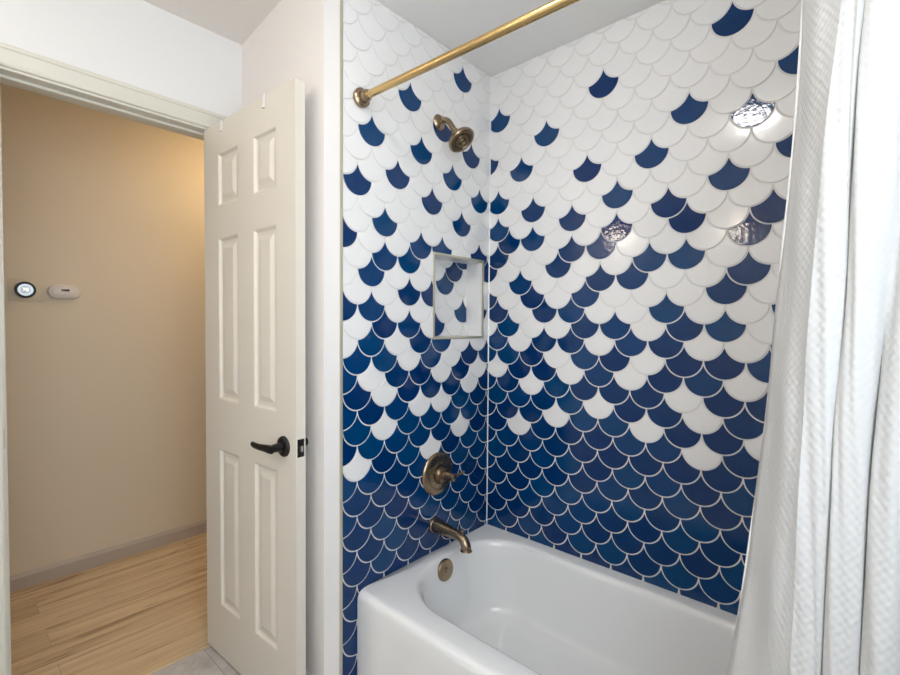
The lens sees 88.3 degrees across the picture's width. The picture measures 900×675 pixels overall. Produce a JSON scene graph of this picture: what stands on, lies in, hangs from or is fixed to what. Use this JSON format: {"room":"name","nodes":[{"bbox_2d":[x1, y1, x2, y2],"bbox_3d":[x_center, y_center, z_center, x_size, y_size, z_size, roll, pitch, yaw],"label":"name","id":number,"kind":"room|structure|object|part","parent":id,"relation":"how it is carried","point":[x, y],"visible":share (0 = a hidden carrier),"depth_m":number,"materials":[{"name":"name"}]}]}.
{"room":"bathroom","nodes":[
{"label":"bathroom","id":0,"kind":"room"},
{"bbox_2d":[0,83,206,575],"bbox_3d":[-1.604,-0.012,2.754,0.100,2.405,3.750,2,2,42],"label":"wall","id":1,"kind":"structure","parent":0,"point":[106,385],"depth_m":2.42,"materials":[{"name":"beige paint"}]},
{"bbox_2d":[8,277,43,301],"bbox_3d":[-2.009,-0.226,2.200,0.030,0.110,0.128,2,2,42],"label":"thermostat","id":2,"kind":"object","parent":1,"relation":"attached to","point":[19,289],"visible":1,"depth_m":2.19,"materials":[{"name":"white plastic"}]},
{"bbox_2d":[47,284,80,298],"bbox_3d":[-1.915,-0.227,2.302,0.031,0.070,0.128,2,2,42],"label":"wall sensor","id":3,"kind":"object","parent":1,"relation":"attached to","point":[56,291],"visible":1,"depth_m":2.29,"materials":[{"name":"white plastic"}]},
{"bbox_2d":[10,519,206,592],"bbox_3d":[-1.570,1.153,2.748,0.012,0.075,3.550,2,2,42],"label":"baseboard","id":4,"kind":"structure","parent":1,"relation":"attached to","point":[43,574],"depth_m":2.45,"materials":[{"name":"beige paint"}]},
{"bbox_2d":[0,0,241,116],"bbox_3d":[-0.782,0.012,2.083,0.120,2.405,3.650,2,2,42],"label":"wall","id":5,"kind":"structure","parent":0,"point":[138,43],"depth_m":1.61,"materials":[{"name":"white paint"}]},
{"bbox_2d":[0,42,226,674],"bbox_3d":[-1.172,0.177,1.654,0.154,2.093,0.753,2,2,42],"label":"door frame","id":6,"kind":"structure","parent":5,"relation":"attached to","point":[20,68],"depth_m":1.45,"materials":[{"name":"beige wood"}]},
{"bbox_2d":[204,78,307,674],"bbox_3d":[-0.701,0.214,1.639,0.640,2.010,0.171,2,2,39],"label":"door","id":7,"kind":"structure","parent":6,"relation":"attached to","point":[254,168],"depth_m":1.57,"materials":[{"name":"beige paint"}]},
{"bbox_3d":[-0.593,0.345,1.459,0.119,0.027,0.022,2,2,39],"label":"lever","id":8,"kind":"part","parent":7,"relation":"part of","materials":[{"name":"black metal"}]},
{"bbox_2d":[261,94,264,107],"bbox_3d":[-0.597,-0.744,1.522,0.013,0.093,0.044,2,2,39],"label":"hook","id":9,"kind":"object","parent":7,"relation":"attached to","point":[263,96],"visible":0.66,"depth_m":1.51,"materials":[{"name":"white metal"}]},
{"bbox_3d":[-0.541,0.345,1.450,0.066,0.066,0.050,2,2,39],"label":"handle","id":10,"kind":"part","parent":7,"relation":"part of","materials":[{"name":"black metal"}]},
{"bbox_3d":[-0.464,0.344,1.441,0.002,0.056,0.024,2,2,39],"label":"latch plate","id":11,"kind":"part","parent":7,"relation":"part of","materials":[{"name":"black metal"}]},
{"bbox_2d":[10,532,240,674],"bbox_3d":[-0.365,1.259,1.667,3.454,0.060,3.750,2,2,42],"label":"floor","id":12,"kind":"structure","parent":0,"point":[137,613],"depth_m":1.99,"materials":[{"name":"brown wood"}]},
{"bbox_2d":[140,642,209,674],"bbox_3d":[-1.136,1.221,1.643,0.022,0.006,0.619,2,2,42],"label":"trim","id":13,"kind":"structure","parent":12,"relation":"on","point":[153,670],"depth_m":1.75,"materials":[{"name":"brown wood"}]},
{"bbox_2d":[357,524,736,674],"bbox_3d":[0.491,1.053,1.319,1.522,0.382,0.715,2,2,42],"label":"bathtub","id":14,"kind":"object","parent":12,"relation":"on","point":[514,604],"visible":0.98,"depth_m":1.61,"materials":[{"name":"white ceramic"}]},
{"bbox_3d":[-0.017,0.894,1.781,0.020,0.082,0.082,2,2,42],"label":"overflow plate","id":15,"kind":"part","parent":14,"relation":"part of","materials":[{"name":"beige metal"}]},
{"bbox_2d":[242,0,339,674],"bbox_3d":[-0.589,0.023,1.714,0.100,2.405,0.668,-1,2,-44],"label":"wall","id":16,"kind":"structure","parent":0,"point":[299,39],"depth_m":1.48,"materials":[{"name":"white paint"}]},
{"bbox_2d":[143,0,664,75],"bbox_3d":[-0.324,-1.236,0.839,2.404,0.237,2.650,2,2,42],"label":"ceiling","id":17,"kind":"structure","parent":0,"point":[452,23],"depth_m":1.68,"materials":[{"name":"white paint"}]},
{"bbox_2d":[339,0,491,674],"bbox_3d":[-0.105,0.041,1.855,0.136,2.368,0.886,2,2,42],"label":"wall","id":18,"kind":"structure","parent":0,"point":[415,210],"depth_m":1.69,"materials":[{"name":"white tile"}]},
{"bbox_3d":[-0.351,0.050,1.489,0.006,2.368,0.012,2,2,42],"label":"edge trim","id":19,"kind":"part","parent":18,"relation":"part of","materials":[{"name":"beige"}]},
{"bbox_2d":[422,452,464,495],"bbox_3d":[-0.016,0.539,1.805,0.096,0.170,0.170,2,2,42],"label":"shower valve","id":20,"kind":"object","parent":18,"relation":"attached to","point":[437,473],"visible":1,"depth_m":1.80,"materials":[{"name":"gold metal"}]},
{"bbox_3d":[-0.045,0.538,1.831,0.018,0.170,0.170,2,2,42],"label":"wall plate","id":21,"kind":"part","parent":20,"relation":"part of","materials":[{"name":"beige metal"}]},
{"bbox_3d":[-0.002,0.537,1.793,0.060,0.037,0.037,2,2,42],"label":"handle","id":22,"kind":"part","parent":20,"relation":"part of","materials":[{"name":"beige metal"}]},
{"bbox_2d":[429,517,471,553],"bbox_3d":[0.006,0.751,1.769,0.190,0.081,0.062,2,2,42],"label":"tub spout","id":23,"kind":"object","parent":18,"relation":"attached to","point":[436,525],"visible":1,"depth_m":1.76,"materials":[{"name":"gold metal"}]},
{"bbox_2d":[433,114,473,152],"bbox_3d":[0.019,-0.782,1.753,0.155,0.159,0.106,2,2,42],"label":"showerhead","id":24,"kind":"object","parent":18,"relation":"attached to","point":[461,138],"visible":1,"depth_m":1.74,"materials":[{"name":"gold metal"}]},
{"bbox_3d":[-0.007,-0.809,1.768,0.083,0.073,0.025,2,2,42],"label":"arm","id":25,"kind":"part","parent":24,"relation":"part of","materials":[{"name":"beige metal"}]},
{"bbox_3d":[0.040,-0.165,1.916,0.006,0.340,0.320,2,2,42],"label":"niche trim","id":26,"kind":"part","parent":18,"relation":"part of","materials":[{"name":"beige tile"}]},
{"bbox_2d":[353,0,579,107],"bbox_3d":[0.280,-0.754,1.020,1.523,0.086,0.063,2,2,41],"label":"curtain rod","id":27,"kind":"object","parent":18,"relation":"attached to","point":[362,97],"visible":1,"depth_m":1.22,"materials":[{"name":"gold metal"}]},
{"bbox_2d":[727,0,899,674],"bbox_3d":[0.621,0.217,0.654,0.447,1.941,0.181,2,2,42],"label":"shower curtain","id":28,"kind":"object","parent":27,"relation":"hanging from","point":[820,594],"visible":1,"depth_m":0.66,"materials":[{"name":"white fabric"}]},
{"bbox_2d":[487,0,801,614],"bbox_3d":[0.771,0.054,1.595,1.524,2.368,0.101,2,2,42],"label":"wall","id":29,"kind":"structure","parent":0,"point":[640,162],"depth_m":1.61,"materials":[{"name":"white tile"}]}
]}

